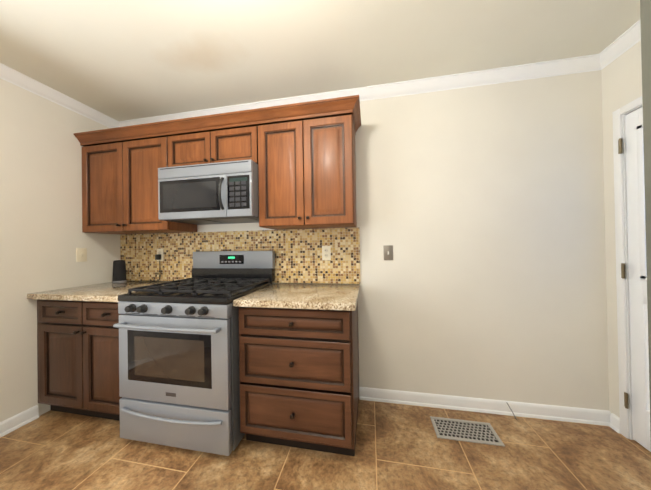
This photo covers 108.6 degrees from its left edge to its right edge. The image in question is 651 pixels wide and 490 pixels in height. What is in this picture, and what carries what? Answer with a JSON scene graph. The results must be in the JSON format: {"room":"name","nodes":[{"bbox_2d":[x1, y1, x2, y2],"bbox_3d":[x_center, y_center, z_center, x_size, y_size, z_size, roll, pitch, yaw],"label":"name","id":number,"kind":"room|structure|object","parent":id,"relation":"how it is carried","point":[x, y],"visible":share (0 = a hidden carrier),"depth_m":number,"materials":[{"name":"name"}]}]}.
{"room":"kitchen","nodes":[
{"label":"kitchen","id":0,"kind":"room"},
{"bbox_2d":[0,78,120,421],"bbox_3d":[-2.467,0.030,0.265,0.100,2.460,4.200,-1,0,11],"label":"wall","id":1,"kind":"structure","parent":0,"point":[43,236],"depth_m":1.72,"materials":[{"name":"paint"}]},
{"bbox_2d":[0,405,38,437],"bbox_3d":[-2.445,1.213,-0.051,0.022,0.090,3.596,-1,0,11],"label":"baseboard","id":2,"kind":"structure","parent":1,"relation":"attached to","point":[17,421],"depth_m":1.62,"materials":[{"name":"white wood"}]},
{"bbox_2d":[0,63,119,127],"bbox_3d":[-2.408,-1.163,0.257,0.057,0.075,4.200,-1,0,11],"label":"crown molding","id":3,"kind":"structure","parent":1,"relation":"attached to","point":[8,74],"depth_m":1.81,"materials":[{"name":"white wood"}]},
{"bbox_2d":[76,248,86,261],"bbox_3d":[-2.076,0.085,1.995,0.017,0.116,0.072,-1,0,11],"label":"light switch","id":4,"kind":"object","parent":1,"relation":"attached to","point":[81,254],"visible":1,"depth_m":1.99,"materials":[{"name":"beige plastic"}]},
{"bbox_2d":[0,0,639,120],"bbox_3d":[-0.483,-1.284,-0.109,4.180,0.100,4.400,-1,0,11],"label":"ceiling","id":5,"kind":"structure","parent":0,"point":[120,60],"depth_m":1.42,"materials":[{"name":"paint"}]},
{"bbox_2d":[0,398,650,489],"bbox_3d":[-0.443,1.276,-0.125,4.180,0.100,4.400,-1,0,11],"label":"floor","id":6,"kind":"structure","parent":0,"point":[400,447],"depth_m":1.33,"materials":[{"name":"tile"}]},
{"bbox_2d":[37,299,121,420],"bbox_3d":[-1.650,0.821,1.912,0.858,0.874,0.649,-1,0,11],"label":"base cabinet","id":7,"kind":"object","parent":6,"relation":"on","point":[78,357],"visible":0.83,"depth_m":1.63,"materials":[{"name":"brown wood"}]},
{"bbox_2d":[27,281,359,310],"bbox_3d":[-0.930,0.350,1.774,2.340,0.039,0.653,-1,0,11],"label":"countertop","id":8,"kind":"structure","parent":7,"relation":"on","point":[321,296],"depth_m":1.57,"materials":[{"name":"stone"}]},
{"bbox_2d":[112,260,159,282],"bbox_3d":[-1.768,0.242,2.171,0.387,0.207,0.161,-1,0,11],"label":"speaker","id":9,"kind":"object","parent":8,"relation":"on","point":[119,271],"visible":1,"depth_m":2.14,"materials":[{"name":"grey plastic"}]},
{"bbox_2d":[113,251,274,455],"bbox_3d":[-0.864,0.648,1.696,0.758,1.192,0.754,-1,0,11],"label":"range","id":10,"kind":"object","parent":6,"relation":"on","point":[179,382],"visible":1,"depth_m":1.40,"materials":[{"name":"silver metal"}]},
{"bbox_2d":[239,301,358,455],"bbox_3d":[-0.132,0.795,1.624,0.688,0.874,0.647,-1,0,11],"label":"base cabinet","id":11,"kind":"object","parent":6,"relation":"on","point":[299,376],"visible":0.9,"depth_m":1.34,"materials":[{"name":"brown wood"}]},
{"bbox_2d":[430,416,504,446],"bbox_3d":[0.909,1.212,1.529,0.380,0.006,0.185,-1,0,11],"label":"floor vent","id":12,"kind":"object","parent":6,"relation":"in","point":[467,431],"visible":1,"depth_m":1.52,"materials":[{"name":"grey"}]},
{"bbox_2d":[121,70,608,410],"bbox_3d":[-0.061,0.003,1.995,4.180,2.460,0.100,-1,0,11],"label":"wall","id":13,"kind":"structure","parent":0,"point":[481,209],"depth_m":1.71,"materials":[{"name":"paint"}]},
{"bbox_2d":[78,123,196,233],"bbox_3d":[-1.640,-0.526,2.080,0.860,0.828,0.322,-1,0,11],"label":"upper cabinet","id":14,"kind":"object","parent":13,"relation":"attached to","point":[120,166],"depth_m":1.92,"materials":[{"name":"brown wood"}]},
{"bbox_2d":[166,111,257,166],"bbox_3d":[-0.844,-0.771,1.930,0.768,0.364,0.322,-1,0,11],"label":"upper cabinet","id":15,"kind":"object","parent":13,"relation":"attached to","point":[211,138],"depth_m":1.76,"materials":[{"name":"brown wood"}]},
{"bbox_2d":[158,160,258,224],"bbox_3d":[-0.851,-0.387,1.860,0.760,0.396,0.457,-1,0,11],"label":"microwave","id":16,"kind":"object","parent":15,"relation":"attached to","point":[215,193],"visible":0.98,"depth_m":1.68,"materials":[{"name":"silver metal"}]},
{"bbox_2d":[120,227,359,283],"bbox_3d":[-0.874,0.104,2.092,2.340,0.451,0.009,-1,0,11],"label":"tile backsplash","id":17,"kind":"structure","parent":13,"relation":"attached to","point":[298,255],"depth_m":2.02,"materials":[{"name":"tile"}]},
{"bbox_2d":[155,249,163,260],"bbox_3d":[-1.571,0.093,2.199,0.072,0.116,0.040,-1,0,11],"label":"electrical outlet","id":18,"kind":"object","parent":17,"relation":"attached to","point":[159,255],"visible":1,"depth_m":2.21,"materials":[{"name":"beige plastic"}]},
{"bbox_2d":[322,246,330,259],"bbox_3d":[0.006,0.066,1.915,0.072,0.116,0.008,-1,0,11],"label":"electrical outlet","id":19,"kind":"object","parent":17,"relation":"attached to","point":[326,252],"visible":1,"depth_m":1.91,"materials":[{"name":"beige plastic"}]},
{"bbox_2d":[257,95,357,229],"bbox_3d":[-0.124,-0.551,1.792,0.690,0.828,0.322,-1,0,11],"label":"upper cabinet","id":20,"kind":"object","parent":13,"relation":"attached to","point":[302,155],"depth_m":1.63,"materials":[{"name":"brown wood"}]},
{"bbox_2d":[120,53,599,126],"bbox_3d":[-0.104,-1.189,1.927,3.840,0.075,0.057,-1,0,11],"label":"crown molding","id":21,"kind":"structure","parent":13,"relation":"attached to","point":[579,64],"depth_m":1.75,"materials":[{"name":"white wood"}]},
{"bbox_2d":[383,245,392,259],"bbox_3d":[0.492,0.062,1.829,0.072,0.116,0.017,-1,0,11],"label":"light switch","id":22,"kind":"object","parent":13,"relation":"attached to","point":[388,252],"visible":1,"depth_m":1.83,"materials":[{"name":"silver metal"}]},
{"bbox_2d":[359,387,610,425],"bbox_3d":[1.086,1.169,1.711,1.659,0.090,0.022,-1,0,11],"label":"baseboard","id":23,"kind":"structure","parent":13,"relation":"attached to","point":[556,413],"depth_m":1.69,"materials":[{"name":"white wood"}]},
{"bbox_2d":[601,40,641,417],"bbox_3d":[1.541,-0.037,-0.498,0.100,2.460,4.200,-1,0,11],"label":"wall","id":24,"kind":"structure","parent":0,"point":[621,76],"depth_m":1.53,"materials":[{"name":"paint"}]},
{"bbox_2d":[609,413,619,432],"bbox_3d":[1.497,1.148,-0.506,0.022,0.090,4.177,-1,0,11],"label":"baseboard","id":25,"kind":"structure","parent":24,"relation":"attached to","point":[614,424],"depth_m":1.52,"materials":[{"name":"white wood"}]},
{"bbox_2d":[592,20,640,70],"bbox_3d":[1.445,-1.228,-0.476,0.057,0.075,4.200,-1,0,11],"label":"crown molding","id":26,"kind":"structure","parent":24,"relation":"attached to","point":[629,38],"depth_m":1.43,"materials":[{"name":"white wood"}]},
{"bbox_2d":[612,96,642,439],"bbox_3d":[1.828,0.170,1.034,0.113,2.055,0.920,-1,0,11],"label":"door frame","id":27,"kind":"structure","parent":24,"relation":"attached to","point":[617,114],"depth_m":1.46,"materials":[{"name":"white wood"}]},
{"bbox_2d":[618,107,650,451],"bbox_3d":[1.800,0.192,1.050,0.070,1.988,0.830,-1,0,11],"label":"entry door","id":28,"kind":"structure","parent":24,"relation":"in","point":[637,279],"depth_m":1.39,"materials":[{"name":"white wood"}]},
{"bbox_2d":[640,0,650,430],"bbox_3d":[0.445,-0.018,-0.210,0.100,2.460,1.157,-1,0,11],"label":"wall","id":29,"kind":"structure","parent":0,"point":[645,12],"depth_m":0.36,"materials":[{"name":"grey paint"}]}
]}

